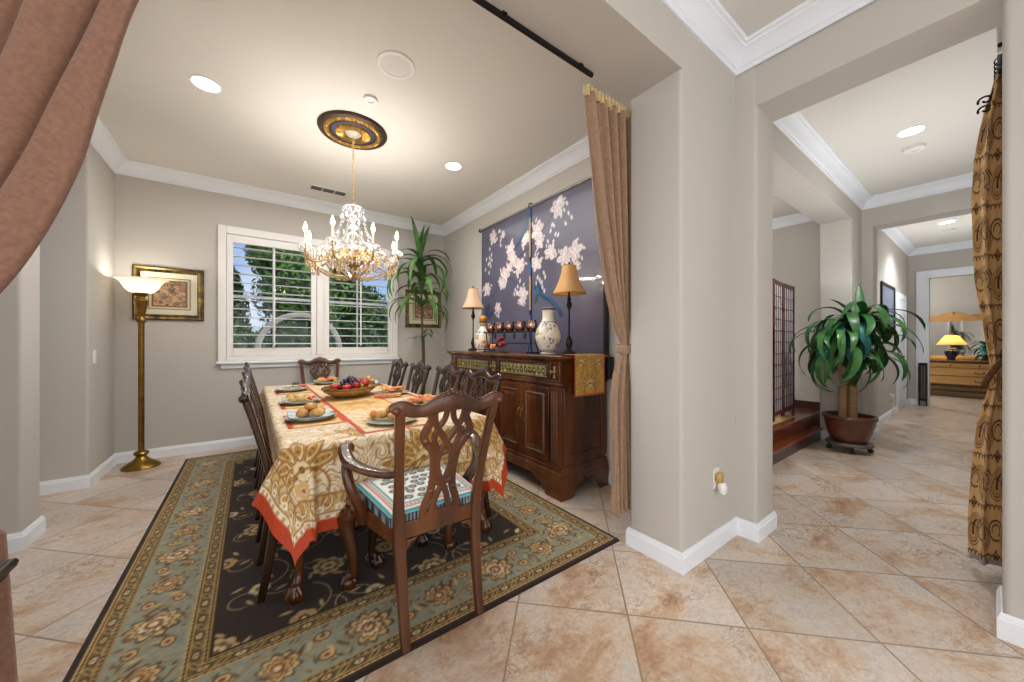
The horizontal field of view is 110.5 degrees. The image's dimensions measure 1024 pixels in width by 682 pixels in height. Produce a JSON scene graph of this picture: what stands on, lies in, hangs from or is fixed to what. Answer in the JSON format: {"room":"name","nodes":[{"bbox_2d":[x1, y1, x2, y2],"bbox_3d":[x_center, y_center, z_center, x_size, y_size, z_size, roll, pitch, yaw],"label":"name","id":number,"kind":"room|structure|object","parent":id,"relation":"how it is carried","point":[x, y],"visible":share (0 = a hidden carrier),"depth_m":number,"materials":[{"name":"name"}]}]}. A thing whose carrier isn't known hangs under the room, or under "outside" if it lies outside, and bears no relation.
{"room":"dining room","nodes":[
{"label":"dining room","id":0,"kind":"room"},
{"bbox_2d":[40,143,114,481],"bbox_3d":[-4.052,-0.305,3.211,0.473,3.110,0.745,0,0,-36],"label":"wall","id":1,"kind":"structure","parent":0,"point":[77,252],"depth_m":3.02,"materials":[{"name":"beige paint"}]},
{"bbox_2d":[115,173,443,452],"bbox_3d":[1.043,-0.305,7.530,16.600,3.110,0.200,0,0,-36],"label":"wall","id":2,"kind":"structure","parent":0,"point":[189,398],"depth_m":4.00,"materials":[{"name":"beige paint"}]},
{"bbox_2d":[40,436,255,495],"bbox_3d":[-2.383,1.196,4.175,4.005,0.109,1.150,0,0,-36],"label":"baseboard","id":3,"kind":"structure","parent":2,"relation":"attached to","point":[85,481],"depth_m":3.68,"materials":[{"name":"white paint"}]},
{"bbox_2d":[132,264,203,320],"bbox_3d":[-3.735,-0.525,3.874,0.570,0.574,0.034,0,0,-36],"label":"framed picture","id":4,"kind":"object","parent":2,"relation":"attached to","point":[181,298],"visible":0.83,"depth_m":3.90,"materials":[{"name":"gold glass"}]},
{"bbox_2d":[140,271,196,315],"bbox_3d":[-3.737,-0.525,3.878,0.450,0.454,0.001,0,0,-36],"label":"print","id":5,"kind":"object","parent":4,"relation":"attached to","point":[178,296],"depth_m":3.89},
{"bbox_2d":[216,224,398,368],"bbox_3d":[-2.599,-0.522,4.774,2.115,1.675,0.228,0,0,-36],"label":"window","id":6,"kind":"structure","parent":2,"relation":"in","point":[229,357],"depth_m":4.50,"materials":[{"name":"paint"}]},
{"bbox_2d":[405,289,440,327],"bbox_3d":[-1.388,-0.517,5.599,0.585,0.578,0.034,0,0,-36],"label":"framed picture","id":7,"kind":"object","parent":2,"relation":"attached to","point":[412,311],"visible":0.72,"depth_m":5.57,"materials":[{"name":"gold glass"}]},
{"bbox_2d":[409,293,437,323],"bbox_3d":[-1.391,-0.517,5.603,0.475,0.468,0.001,0,0,-36],"label":"print","id":8,"kind":"object","parent":7,"relation":"attached to","point":[414,310],"depth_m":5.60},
{"bbox_2d":[8,394,1023,681],"bbox_3d":[3.590,1.300,4.066,16.600,0.100,8.700,0,0,-36],"label":"floor","id":9,"kind":"structure","parent":0,"point":[866,572],"depth_m":1.77,"materials":[{"name":"tile"}]},
{"bbox_2d":[0,558,18,582],"bbox_3d":[-1.246,0.865,0.412,0.680,0.770,0.460,0,0,-36],"label":"console table","id":10,"kind":"object","parent":9,"relation":"on","point":[6,566],"visible":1,"depth_m":0.77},
{"bbox_2d":[0,244,39,534],"bbox_3d":[-3.217,-0.305,2.088,0.488,3.110,0.245,0,0,-36],"label":"wall pier","id":11,"kind":"object","parent":9,"relation":"on","point":[20,300],"visible":0.45,"depth_m":2.13,"materials":[{"name":"beige paint"}]},
{"bbox_2d":[7,515,45,553],"bbox_3d":[-3.191,1.196,2.107,0.454,0.109,0.277,0,0,-36],"label":"baseboard","id":12,"kind":"structure","parent":11,"relation":"attached to","point":[16,542],"depth_m":2.16,"materials":[{"name":"white paint"}]},
{"bbox_2d":[112,276,168,471],"bbox_3d":[-3.709,0.311,3.554,0.398,1.878,0.398,0,0,16],"label":"floor lamp","id":13,"kind":"object","parent":9,"relation":"on","point":[141,287],"visible":1,"depth_m":3.53,"materials":[{"name":"gold metal"}]},
{"bbox_2d":[62,449,619,681],"bbox_3d":[-1.390,1.244,2.997,2.430,0.011,3.685,0,0,-36],"label":"area rug","id":14,"kind":"object","parent":9,"relation":"on","point":[184,607],"visible":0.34,"depth_m":1.78,"materials":[{"name":"fabric"}]},
{"bbox_2d":[245,362,264,477],"bbox_3d":[-2.245,0.715,3.525,0.655,1.051,0.587,0,0,-36],"label":"dining chair","id":15,"kind":"object","parent":14,"relation":"on","point":[257,458],"visible":0.16,"depth_m":3.29,"materials":[{"name":"brown wood"}]},
{"bbox_2d":[243,366,267,494],"bbox_3d":[-1.866,0.715,3.009,0.655,1.051,0.587,0,0,-36],"label":"dining chair","id":16,"kind":"object","parent":14,"relation":"on","point":[257,486],"visible":0.15,"depth_m":2.80,"materials":[{"name":"brown wood"}]},
{"bbox_2d":[242,371,270,542],"bbox_3d":[-1.481,0.715,2.485,0.655,1.051,0.587,0,0,-36],"label":"dining chair","id":17,"kind":"object","parent":14,"relation":"on","point":[258,516],"visible":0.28,"depth_m":2.23,"materials":[{"name":"brown wood"}]},
{"bbox_2d":[238,380,384,603],"bbox_3d":[-1.108,0.715,1.978,0.655,1.051,0.587,0,0,-36],"label":"dining chair","id":18,"kind":"object","parent":14,"relation":"on","point":[268,542],"visible":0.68,"depth_m":1.70,"materials":[{"name":"brown wood"}]},
{"bbox_2d":[292,357,340,384],"bbox_3d":[-2.368,0.715,4.463,0.709,1.051,0.655,0,0,-36],"label":"armchair","id":19,"kind":"object","parent":14,"relation":"on","point":[319,360],"visible":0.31,"depth_m":4.67,"materials":[{"name":"brown wood"}]},
{"bbox_2d":[283,491,492,605],"bbox_3d":[-1.458,0.870,3.166,1.169,0.736,2.997,0,0,-36],"label":"dining table","id":20,"kind":"object","parent":14,"relation":"on","point":[293,594],"visible":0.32,"depth_m":1.70,"materials":[{"name":"brown wood"}]},
{"bbox_2d":[252,383,507,564],"bbox_3d":[-1.458,0.734,3.166,1.396,0.473,3.273,0,0,-36],"label":"tablecloth","id":21,"kind":"object","parent":20,"relation":"on","point":[302,496],"visible":0.39,"depth_m":1.78,"materials":[{"name":"fabric"}]},
{"bbox_2d":[275,389,311,394],"bbox_3d":[-2.205,0.495,3.592,0.320,0.001,0.440,0,0,-36],"label":"placemat","id":22,"kind":"object","parent":21,"relation":"on","point":[305,390],"visible":0.53,"depth_m":3.48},
{"bbox_2d":[278,399,327,408],"bbox_3d":[-1.692,0.495,2.877,0.320,0.001,0.440,0,0,-36],"label":"placemat","id":23,"kind":"object","parent":21,"relation":"on","point":[321,402],"visible":0.31,"depth_m":2.76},
{"bbox_2d":[283,411,348,428],"bbox_3d":[-1.274,0.495,2.290,0.320,0.001,0.440,0,0,-36],"label":"placemat","id":24,"kind":"object","parent":21,"relation":"on","point":[337,418],"visible":0.56,"depth_m":2.18,"materials":[{"name":"fabric"}]},
{"bbox_2d":[283,412,336,421],"bbox_3d":[-1.290,0.482,2.279,0.300,0.022,0.300,0,0,-36],"label":"dinner plate","id":25,"kind":"object","parent":24,"relation":"on","point":[285,417],"visible":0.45,"depth_m":2.19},
{"bbox_2d":[287,407,334,419],"bbox_3d":[-1.290,0.464,2.279,0.252,0.030,0.252,0,0,-36],"label":"square dish","id":26,"kind":"object","parent":25,"relation":"on","point":[291,415],"visible":0.72,"depth_m":2.26,"materials":[{"name":"ceramic"}]},
{"bbox_2d":[296,409,308,416],"bbox_3d":[-1.313,0.446,2.226,0.070,0.051,0.089,0,0,-9],"label":"bread roll","id":27,"kind":"object","parent":26,"relation":"on","point":[302,412],"visible":1,"depth_m":2.20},
{"bbox_2d":[309,408,324,415],"bbox_3d":[-1.235,0.446,2.253,0.094,0.051,0.073,0,0,-9],"label":"bread roll","id":28,"kind":"object","parent":26,"relation":"on","point":[317,411],"visible":1,"depth_m":2.23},
{"bbox_2d":[303,382,427,433],"bbox_3d":[-1.442,0.495,3.160,0.450,0.002,2.760,0,0,-36],"label":"table runner","id":29,"kind":"object","parent":21,"relation":"on","point":[357,409],"visible":0.48,"depth_m":2.67,"materials":[{"name":"fabric"}]},
{"bbox_2d":[321,380,376,396],"bbox_3d":[-1.481,0.438,3.256,0.425,0.108,0.701,0,0,2],"label":"fruit bowl","id":30,"kind":"object","parent":29,"relation":"on","point":[357,391],"visible":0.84,"depth_m":3.05,"materials":[{"name":"wicker"}]},
{"bbox_2d":[339,375,360,389],"bbox_3d":[-1.491,0.382,3.272,0.208,0.152,0.314,0,0,2],"label":"grape bunch","id":31,"kind":"object","parent":30,"relation":"in","point":[350,380],"visible":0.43,"depth_m":3.23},
{"bbox_2d":[366,417,415,424],"bbox_3d":[-0.739,0.480,2.187,0.300,0.022,0.300,0,0,-36],"label":"dinner plate","id":32,"kind":"object","parent":29,"relation":"on","point":[385,421],"visible":0.56,"depth_m":2.15,"materials":[{"name":"ceramic"}]},
{"bbox_2d":[375,410,388,418],"bbox_3d":[-0.796,0.444,2.181,0.089,0.051,0.070,0,0,-39],"label":"bread roll","id":33,"kind":"object","parent":32,"relation":"on","point":[381,414],"visible":0.91,"depth_m":2.15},
{"bbox_2d":[371,392,413,397],"bbox_3d":[-1.155,0.495,3.370,0.320,0.001,0.440,0,0,-36],"label":"placemat","id":34,"kind":"object","parent":21,"relation":"on","point":[374,393],"visible":0.28,"depth_m":3.34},
{"bbox_2d":[374,392,400,397],"bbox_3d":[-1.105,0.475,3.158,0.222,0.040,0.040,0,0,-30],"label":"napkin","id":35,"kind":"object","parent":34,"relation":"on","point":[386,395],"visible":1,"depth_m":3.15,"materials":[{"name":"orange fabric"}]},
{"bbox_2d":[387,358,408,386],"bbox_3d":[-1.571,0.715,4.021,0.655,1.051,0.587,0,0,-36],"label":"dining chair","id":36,"kind":"object","parent":14,"relation":"on","point":[398,364],"visible":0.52,"depth_m":4.16,"materials":[{"name":"brown wood"}]},
{"bbox_2d":[406,360,431,394],"bbox_3d":[-1.197,0.715,3.513,0.655,1.051,0.587,0,0,-36],"label":"dining chair","id":37,"kind":"object","parent":14,"relation":"on","point":[419,367],"visible":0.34,"depth_m":3.65,"materials":[{"name":"brown wood"}]},
{"bbox_2d":[337,388,502,653],"bbox_3d":[-0.430,0.715,1.720,0.709,1.051,0.655,0,0,-36],"label":"armchair","id":38,"kind":"object","parent":14,"relation":"on","point":[402,534],"visible":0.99,"depth_m":1.54,"materials":[{"name":"brown wood"}]},
{"bbox_2d":[355,464,481,528],"bbox_3d":[-0.459,0.726,1.760,0.511,0.067,0.471,0,0,-36],"label":"seat cushion","id":39,"kind":"object","parent":38,"relation":"on","point":[377,493],"visible":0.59,"depth_m":1.66,"materials":[{"name":"fabric"}]},
{"bbox_2d":[432,363,464,394],"bbox_3d":[-0.801,0.715,2.973,0.655,1.051,0.587,0,0,-36],"label":"dining chair","id":40,"kind":"object","parent":14,"relation":"on","point":[448,369],"visible":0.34,"depth_m":3.13,"materials":[{"name":"brown wood"}]},
{"bbox_2d":[415,367,503,547],"bbox_3d":[-0.463,0.715,2.514,0.655,1.051,0.587,0,0,-36],"label":"dining chair","id":41,"kind":"object","parent":14,"relation":"on","point":[483,374],"visible":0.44,"depth_m":2.61,"materials":[{"name":"brown wood"}]},
{"bbox_2d":[385,216,451,394],"bbox_3d":[-1.300,-0.273,5.098,0.867,3.046,1.026,0,0,18],"label":"plant","id":42,"kind":"object","parent":9,"relation":"on","point":[420,242],"visible":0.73,"depth_m":5.13,"materials":[{"name":"green plant"}]},
{"bbox_2d":[447,350,610,501],"bbox_3d":[0.026,0.678,3.699,0.608,1.143,1.978,0,0,-36],"label":"sideboard","id":43,"kind":"object","parent":9,"relation":"on","point":[552,433],"visible":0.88,"depth_m":3.01,"materials":[{"name":"brown wood"}]},
{"bbox_2d":[461,286,484,350],"bbox_3d":[-0.478,-0.293,4.365,0.260,0.796,0.260,0,0,-36],"label":"table lamp","id":44,"kind":"object","parent":43,"relation":"on","point":[473,302],"visible":1,"depth_m":4.31,"materials":[{"name":"fabric"}]},
{"bbox_2d":[474,316,491,350],"bbox_3d":[-0.332,-0.100,4.099,0.208,0.412,0.208,0,0,-14],"label":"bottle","id":45,"kind":"object","parent":43,"relation":"on","point":[479,336],"visible":0.73,"depth_m":4.03,"materials":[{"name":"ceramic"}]},
{"bbox_2d":[482,337,508,352],"bbox_3d":[-0.182,0.026,3.650,0.146,0.160,0.405,0,0,-36],"label":"posy","id":46,"kind":"object","parent":43,"relation":"on","point":[498,344],"visible":1,"depth_m":3.58,"materials":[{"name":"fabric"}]},
{"bbox_2d":[483,330,539,353],"bbox_3d":[-0.025,0.000,3.580,0.150,0.210,0.851,0,0,-36],"label":"rack","id":47,"kind":"object","parent":43,"relation":"on","point":[514,332],"visible":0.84,"depth_m":3.47,"materials":[{"name":"black metal"}]},
{"bbox_2d":[525,320,536,330],"bbox_3d":[0.178,-0.154,3.303,0.112,0.096,0.112,0,0,-36],"label":"candle cup","id":48,"kind":"object","parent":47,"relation":"on","point":[529,326],"visible":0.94,"depth_m":3.27,"materials":[{"name":"brown glass"}]},
{"bbox_2d":[535,307,560,353],"bbox_3d":[0.319,-0.097,3.145,0.226,0.405,0.226,0,0,-36],"label":"vase","id":49,"kind":"object","parent":43,"relation":"on","point":[548,335],"visible":0.98,"depth_m":3.08,"materials":[{"name":"ceramic"}]},
{"bbox_2d":[552,262,586,353],"bbox_3d":[0.490,-0.293,3.047,0.260,0.796,0.260,0,0,-36],"label":"table lamp","id":50,"kind":"object","parent":43,"relation":"on","point":[569,284],"visible":0.99,"depth_m":3.00,"materials":[{"name":"fabric"}]},
{"bbox_2d":[561,354,604,396],"bbox_3d":[0.594,0.270,2.962,0.365,0.334,0.158,0,0,-36],"label":"cloth","id":51,"kind":"object","parent":43,"relation":"on","point":[589,368],"visible":1,"depth_m":2.90,"materials":[{"name":"gold fabric"}]},
{"bbox_2d":[631,24,772,551],"bbox_3d":[1.244,-0.305,2.292,0.960,3.110,0.450,0,0,-36],"label":"wall pier","id":52,"kind":"object","parent":9,"relation":"on","point":[702,147],"visible":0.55,"depth_m":2.12,"materials":[{"name":"beige paint"}]},
{"bbox_2d":[626,511,776,574],"bbox_3d":[1.244,1.196,2.292,0.992,0.109,0.482,0,0,-36],"label":"baseboard","id":53,"kind":"object","parent":52,"relation":"attached to","point":[683,562],"visible":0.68,"depth_m":2.11,"materials":[{"name":"white paint"}]},
{"bbox_2d":[716,472,726,494],"bbox_3d":[1.255,0.848,2.122,0.060,0.126,0.055,0,0,-36],"label":"night light","id":54,"kind":"object","parent":52,"relation":"attached to","point":[722,486],"visible":1,"depth_m":2.11,"materials":[{"name":"white plastic"}]},
{"bbox_2d":[773,414,822,464],"bbox_3d":[2.719,1.097,3.717,3.095,0.305,0.150,0,0,-36],"label":"step","id":55,"kind":"structure","parent":9,"relation":"on","point":[792,436],"depth_m":4.09,"materials":[{"name":"red wood"}]},
{"bbox_2d":[825,437,874,454],"bbox_3d":[3.883,1.193,4.089,0.420,0.111,0.420,0,0,-36],"label":"caddy","id":56,"kind":"object","parent":9,"relation":"on","point":[869,446],"visible":0.73,"depth_m":3.97,"materials":[{"name":"metal"}]},
{"bbox_2d":[825,437,874,448],"bbox_3d":[3.883,1.157,4.089,0.420,0.037,0.420,0,0,-36],"label":"tray","id":57,"kind":"object","parent":56,"relation":"on","point":[869,445],"depth_m":3.95,"materials":[{"name":"metal"}]},
{"bbox_2d":[789,285,925,443],"bbox_3d":[3.925,0.227,4.118,1.101,1.819,0.914,0,0,-5],"label":"dracaena","id":58,"kind":"object","parent":56,"relation":"on","point":[848,342],"visible":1,"depth_m":3.96,"materials":[{"name":"plant"}]},
{"bbox_2d":[919,363,927,405],"bbox_3d":[8.061,0.830,6.961,0.085,0.840,0.110,0,0,-36],"label":"stand","id":59,"kind":"object","parent":9,"relation":"on","point":[920,364],"visible":1,"depth_m":6.94,"materials":[{"name":"black metal"}]},
{"bbox_2d":[930,359,989,398],"bbox_3d":[10.210,0.820,8.249,0.535,0.820,1.570,0,0,-36],"label":"dresser","id":60,"kind":"object","parent":9,"relation":"on","point":[957,377],"visible":0.42,"depth_m":8.02,"materials":[{"name":"brown wood"}]},
{"bbox_2d":[936,332,966,359],"bbox_3d":[10.136,0.089,8.194,0.452,0.640,0.452,0,0,-36],"label":"table lamp","id":61,"kind":"object","parent":60,"relation":"on","point":[950,353],"visible":1,"depth_m":8.13,"materials":[{"name":"fabric"}]},
{"bbox_2d":[930,311,987,359],"bbox_3d":[10.393,-0.158,8.383,0.082,1.134,1.357,0,0,-36],"label":"dresser mirror","id":62,"kind":"object","parent":60,"relation":"on","point":[969,328],"visible":0.56,"depth_m":8.31,"materials":[{"name":"mirror"}]},
{"bbox_2d":[970,341,988,360],"bbox_3d":[10.464,0.229,7.884,0.467,0.508,0.444,0,0,-36],"label":"potted plant","id":63,"kind":"object","parent":60,"relation":"on","point":[983,350],"visible":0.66,"depth_m":7.86,"materials":[{"name":"green plant"}]},
{"bbox_2d":[98,0,996,247],"bbox_3d":[3.575,-1.935,4.086,16.600,0.150,8.750,0,0,-36],"label":"ceiling","id":64,"kind":"structure","parent":0,"point":[481,95],"depth_m":2.76,"materials":[{"name":"paint"}]},
{"bbox_2d":[189,74,222,93],"bbox_3d":[-2.206,-1.857,2.559,0.188,0.006,0.188,0,0,-36],"label":"recessed light","id":65,"kind":"object","parent":64,"relation":"in","point":[204,83],"visible":1,"depth_m":2.55,"materials":[{"name":"white plastic"}]},
{"bbox_2d":[309,184,346,196],"bbox_3d":[-2.253,-1.855,4.361,0.400,0.010,0.150,0,0,-36],"label":"ceiling vent","id":66,"kind":"object","parent":64,"relation":"in","point":[312,187],"visible":1,"depth_m":4.35,"materials":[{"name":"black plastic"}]},
{"bbox_2d":[317,110,386,149],"bbox_3d":[-1.397,-1.829,3.125,0.563,0.062,0.563,0,0,42],"label":"ceiling medallion","id":67,"kind":"object","parent":64,"relation":"attached to","point":[339,126],"visible":0.99,"depth_m":3.06,"materials":[{"name":"gold metal"}]},
{"bbox_2d":[297,137,402,281],"bbox_3d":[-1.397,-1.163,3.125,0.807,1.277,0.805,0,0,21],"label":"chandelier","id":68,"kind":"object","parent":67,"relation":"hanging from","point":[352,259],"visible":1,"depth_m":3.06,"materials":[{"name":"glass"}]},
{"bbox_2d":[363,94,377,104],"bbox_3d":[-1.080,-1.849,2.711,0.100,0.021,0.100,0,0,-36],"label":"smoke detector","id":69,"kind":"object","parent":64,"relation":"attached to","point":[370,99],"visible":1,"depth_m":2.70,"materials":[{"name":"white plastic"}]},
{"bbox_2d":[377,50,414,79],"bbox_3d":[-0.779,-1.855,2.384,0.244,0.010,0.244,0,0,-36],"label":"ceiling speaker","id":70,"kind":"object","parent":64,"relation":"attached to","point":[395,64],"visible":1,"depth_m":2.37,"materials":[{"name":"white plastic"}]},
{"bbox_2d":[381,55,410,76],"bbox_3d":[-0.779,-1.853,2.384,0.195,0.001,0.195,0,0,-36],"label":"grille","id":71,"kind":"object","parent":70,"relation":"attached to","point":[391,65],"depth_m":2.38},
{"bbox_2d":[444,161,461,170],"bbox_3d":[-0.619,-1.857,3.751,0.188,0.006,0.188,0,0,-36],"label":"recessed light","id":72,"kind":"object","parent":64,"relation":"in","point":[454,166],"visible":1,"depth_m":3.75,"materials":[{"name":"white plastic"}]},
{"bbox_2d":[895,125,926,137],"bbox_3d":[3.517,-1.857,3.130,0.188,0.006,0.188,0,0,-36],"label":"recessed light","id":73,"kind":"object","parent":64,"relation":"in","point":[916,129],"visible":1,"depth_m":3.13,"materials":[{"name":"white plastic"}]},
{"bbox_2d":[903,143,925,153],"bbox_3d":[3.839,-1.844,3.389,0.150,0.032,0.150,0,0,-36],"label":"smoke detector","id":74,"kind":"object","parent":64,"relation":"attached to","point":[914,148],"visible":1,"depth_m":3.37,"materials":[{"name":"white plastic"}]},
{"bbox_2d":[486,0,682,99],"bbox_3d":[-0.385,-1.673,1.161,3.055,0.375,0.314,0,0,-36],"label":"beam","id":75,"kind":"structure","parent":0,"point":[632,46],"depth_m":1.75,"materials":[{"name":"beige paint"}]},
{"bbox_2d":[472,0,592,77],"bbox_3d":[-0.613,-1.473,1.181,2.630,0.022,0.025,0,0,-36],"label":"track","id":76,"kind":"object","parent":75,"relation":"attached to","point":[503,15],"visible":1,"depth_m":1.70,"materials":[{"name":"black metal"}]},
{"bbox_2d":[0,0,138,681],"bbox_3d":[-1.286,-0.160,0.770,0.968,2.622,0.104,0,0,-39],"label":"curtain","id":77,"kind":"object","parent":76,"relation":"hanging from","point":[58,58],"visible":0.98,"depth_m":0.86,"materials":[{"name":"brown fabric"}]},
{"bbox_2d":[583,83,630,517],"bbox_3d":[0.598,-0.201,2.155,0.454,2.541,0.105,0,0,-40],"label":"curtain","id":78,"kind":"object","parent":76,"relation":"hanging from","point":[608,121],"visible":0.98,"depth_m":2.18,"materials":[{"name":"beige fabric"}]},
{"bbox_2d":[444,0,1023,619],"bbox_3d":[1.534,-0.305,2.468,0.285,3.110,8.560,0,0,-36],"label":"wall","id":79,"kind":"structure","parent":0,"point":[880,38],"depth_m":1.74,"materials":[{"name":"beige paint"}]},
{"bbox_2d":[90,109,630,235],"bbox_3d":[-1.403,-1.796,3.114,3.682,0.128,4.020,0,0,-36],"label":"trim","id":80,"kind":"structure","parent":79,"relation":"attached to","point":[102,140],"depth_m":4.07,"materials":[{"name":"white paint"}]},
{"bbox_2d":[479,176,613,378],"bbox_3d":[0.219,-0.610,3.937,0.095,1.860,2.169,0,0,-36],"label":"wall art","id":81,"kind":"object","parent":79,"relation":"attached to","point":[524,252],"depth_m":3.70,"materials":[{"name":"fabric"}]},
{"bbox_2d":[660,0,874,76],"bbox_3d":[1.135,-1.796,-0.404,3.750,0.128,4.005,0,0,-36],"label":"trim","id":82,"kind":"structure","parent":79,"relation":"attached to","point":[709,21],"depth_m":2.02,"materials":[{"name":"white paint"}]},
{"bbox_2d":[773,111,972,209],"bbox_3d":[3.455,-1.796,3.160,3.632,0.128,1.080,0,0,-36],"label":"trim","id":83,"kind":"structure","parent":79,"relation":"attached to","point":[795,126],"depth_m":3.90,"materials":[{"name":"white paint"}]},
{"bbox_2d":[996,585,1023,647],"bbox_3d":[3.082,1.196,0.339,0.291,0.109,3.096,0,0,-36],"label":"baseboard","id":84,"kind":"structure","parent":79,"relation":"attached to","point":[1010,629],"depth_m":1.48,"materials":[{"name":"white paint"}]},
{"bbox_2d":[773,221,819,401],"bbox_3d":[2.078,-0.305,5.151,3.850,3.110,3.160,0,0,-36],"label":"wall","id":85,"kind":"structure","parent":0,"point":[796,248],"depth_m":5.18,"materials":[{"name":"beige paint"}]},
{"bbox_2d":[773,212,812,228],"bbox_3d":[2.079,-1.796,5.040,3.620,0.128,2.940,0,0,-36],"label":"trim","id":86,"kind":"structure","parent":85,"relation":"attached to","point":[797,218],"depth_m":5.24,"materials":[{"name":"white paint"}]},
{"bbox_2d":[795,400,819,408],"bbox_3d":[3.505,0.900,6.144,0.015,0.100,2.850,0,0,-36],"label":"baseboard","id":87,"kind":"structure","parent":85,"relation":"attached to","point":[798,403],"depth_m":5.11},
{"bbox_2d":[821,407,896,438],"bbox_3d":[5.489,1.196,5.280,3.282,0.109,0.386,0,0,-31],"label":"baseboard","id":88,"kind":"structure","parent":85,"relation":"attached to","point":[887,415],"depth_m":5.31,"materials":[{"name":"white paint"}]},
{"bbox_2d":[773,407,819,426],"bbox_3d":[2.053,1.100,5.071,3.625,0.300,2.860,0,0,-36],"label":"floor","id":89,"kind":"structure","parent":0,"point":[799,411],"depth_m":4.81,"materials":[{"name":"red wood"}]},
{"bbox_2d":[773,415,795,424],"bbox_3d":[2.033,0.947,4.410,2.700,0.004,1.700,0,0,-36],"label":"mat","id":90,"kind":"object","parent":89,"relation":"on","point":[778,419],"visible":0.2,"depth_m":4.38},
{"bbox_2d":[773,279,794,421],"bbox_3d":[3.279,0.097,4.378,1.424,1.694,0.102,0,0,-36],"label":"folding screen","id":91,"kind":"object","parent":90,"relation":"on","point":[783,294],"visible":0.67,"depth_m":4.50,"materials":[{"name":"red paint"}]},
{"bbox_2d":[773,124,851,224],"bbox_3d":[2.845,-1.690,3.574,3.142,0.340,0.309,0,0,-36],"label":"beam","id":92,"kind":"structure","parent":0,"point":[797,181],"depth_m":3.56,"materials":[{"name":"beige paint"}]},
{"bbox_2d":[822,411,878,443],"bbox_3d":[3.883,0.987,4.089,0.480,0.300,0.480,0,0,-36],"label":"pot","id":93,"kind":"object","parent":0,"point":[846,427],"depth_m":3.96,"materials":[{"name":"ceramic"}]},
{"bbox_2d":[820,201,907,430],"bbox_3d":[6.041,-0.305,5.855,4.770,3.110,0.420,0,0,-36],"label":"wall","id":94,"kind":"structure","parent":0,"point":[853,253],"depth_m":4.60,"materials":[{"name":"beige paint"}]},
{"bbox_2d":[880,281,895,329],"bbox_3d":[6.120,-0.550,5.773,1.200,0.760,0.025,0,0,-36],"label":"framed picture","id":95,"kind":"object","parent":94,"relation":"attached to","point":[887,292],"visible":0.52,"depth_m":5.85},
{"bbox_2d":[883,285,893,326],"bbox_3d":[6.118,-0.550,5.775,1.120,0.680,0.001,0,0,-36],"label":"print","id":96,"kind":"object","parent":95,"relation":"attached to","point":[888,294],"depth_m":5.85},
{"bbox_2d":[896,292,906,411],"bbox_3d":[7.262,0.180,6.583,1.020,2.140,0.103,0,0,-36],"label":"door","id":97,"kind":"structure","parent":94,"relation":"attached to","point":[901,300],"depth_m":6.54,"materials":[{"name":"white paint"}]},
{"bbox_2d":[872,187,971,229],"bbox_3d":[5.063,-1.677,4.273,0.276,0.365,1.010,0,0,-36],"label":"wall hall inner header","id":98,"kind":"structure","parent":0,"point":[958,202],"depth_m":4.26,"materials":[{"name":"beige paint"}]},
{"bbox_2d":[908,248,979,398],"bbox_3d":[9.494,-0.305,7.598,2.900,3.110,5.400,0,0,-36],"label":"wall","id":99,"kind":"structure","parent":0,"point":[962,257],"depth_m":7.16,"materials":[{"name":"beige paint"}]},
{"bbox_2d":[881,227,972,255],"bbox_3d":[6.734,-1.796,5.570,3.950,0.128,1.080,0,0,-36],"label":"trim","id":100,"kind":"structure","parent":99,"relation":"attached to","point":[895,234],"depth_m":6.64,"materials":[{"name":"white paint"}]},
{"bbox_2d":[916,266,973,405],"bbox_3d":[8.418,-0.075,6.752,0.236,2.650,0.950,0,0,-36],"label":"trim","id":101,"kind":"structure","parent":99,"relation":"attached to","point":[922,277],"depth_m":7.00,"materials":[{"name":"white paint"}]},
{"bbox_3d":[5.545,-0.305,3.896,7.890,3.110,0.210,0,0,-36],"label":"wall","id":102,"kind":"structure","parent":0,"visible":0},
{"bbox_2d":[976,26,1001,113],"bbox_3d":[2.572,-1.397,1.904,0.520,0.306,0.099,0,0,-36],"label":"curtain rod","id":103,"kind":"object","parent":102,"relation":"attached to","point":[998,64],"visible":0.65,"depth_m":1.85,"materials":[{"name":"black metal"}]},
{"bbox_2d":[968,74,1001,566],"bbox_3d":[2.585,-0.103,1.887,0.140,2.615,0.177,0,0,20],"label":"curtain","id":104,"kind":"object","parent":103,"relation":"hanging from","point":[985,493],"visible":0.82,"depth_m":1.91,"materials":[{"name":"fabric"}]},
{"label":"outside","id":105,"kind":"structure","parent":0,"visible":0},
{"bbox_3d":[-6.360,1.550,11.186,21.000,0.100,14.440,0,0,-36],"label":"lawn","id":106,"kind":"structure","parent":105,"visible":0},
{"bbox_2d":[233,265,256,339],"bbox_3d":[-5.786,-0.078,6.944,1.320,3.272,1.530,0,0,40],"label":"tree","id":107,"kind":"object","parent":106,"relation":"on","point":[236,278],"visible":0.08,"depth_m":6.98,"materials":[{"name":"green plant"}]},
{"bbox_2d":[254,312,341,347],"bbox_3d":[-3.700,0.493,6.216,1.332,2.014,0.096,0,0,-36],"label":"arch","id":108,"kind":"object","parent":106,"relation":"on","point":[259,339],"visible":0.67,"depth_m":6.07,"materials":[{"name":"stone"}]},
{"bbox_2d":[243,245,361,330],"bbox_3d":[-4.579,-0.617,8.096,2.467,4.241,1.872,0,0,-36],"label":"tree","id":109,"kind":"object","parent":106,"relation":"on","point":[249,253],"visible":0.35,"depth_m":7.34,"materials":[{"name":"green plant"}]},
{"bbox_2d":[233,312,387,347],"bbox_3d":[-3.282,0.497,7.757,6.572,2.463,1.158,0,0,-36],"label":"hedge","id":110,"kind":"object","parent":106,"relation":"on","point":[281,331],"visible":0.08,"depth_m":6.97,"materials":[{"name":"green plant"}]},
{"bbox_2d":[333,277,387,335],"bbox_3d":[-3.707,-0.127,8.930,1.462,3.262,1.479,0,0,9],"label":"tree","id":111,"kind":"object","parent":106,"relation":"on","point":[368,296],"visible":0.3,"depth_m":8.55,"materials":[{"name":"green plant"}]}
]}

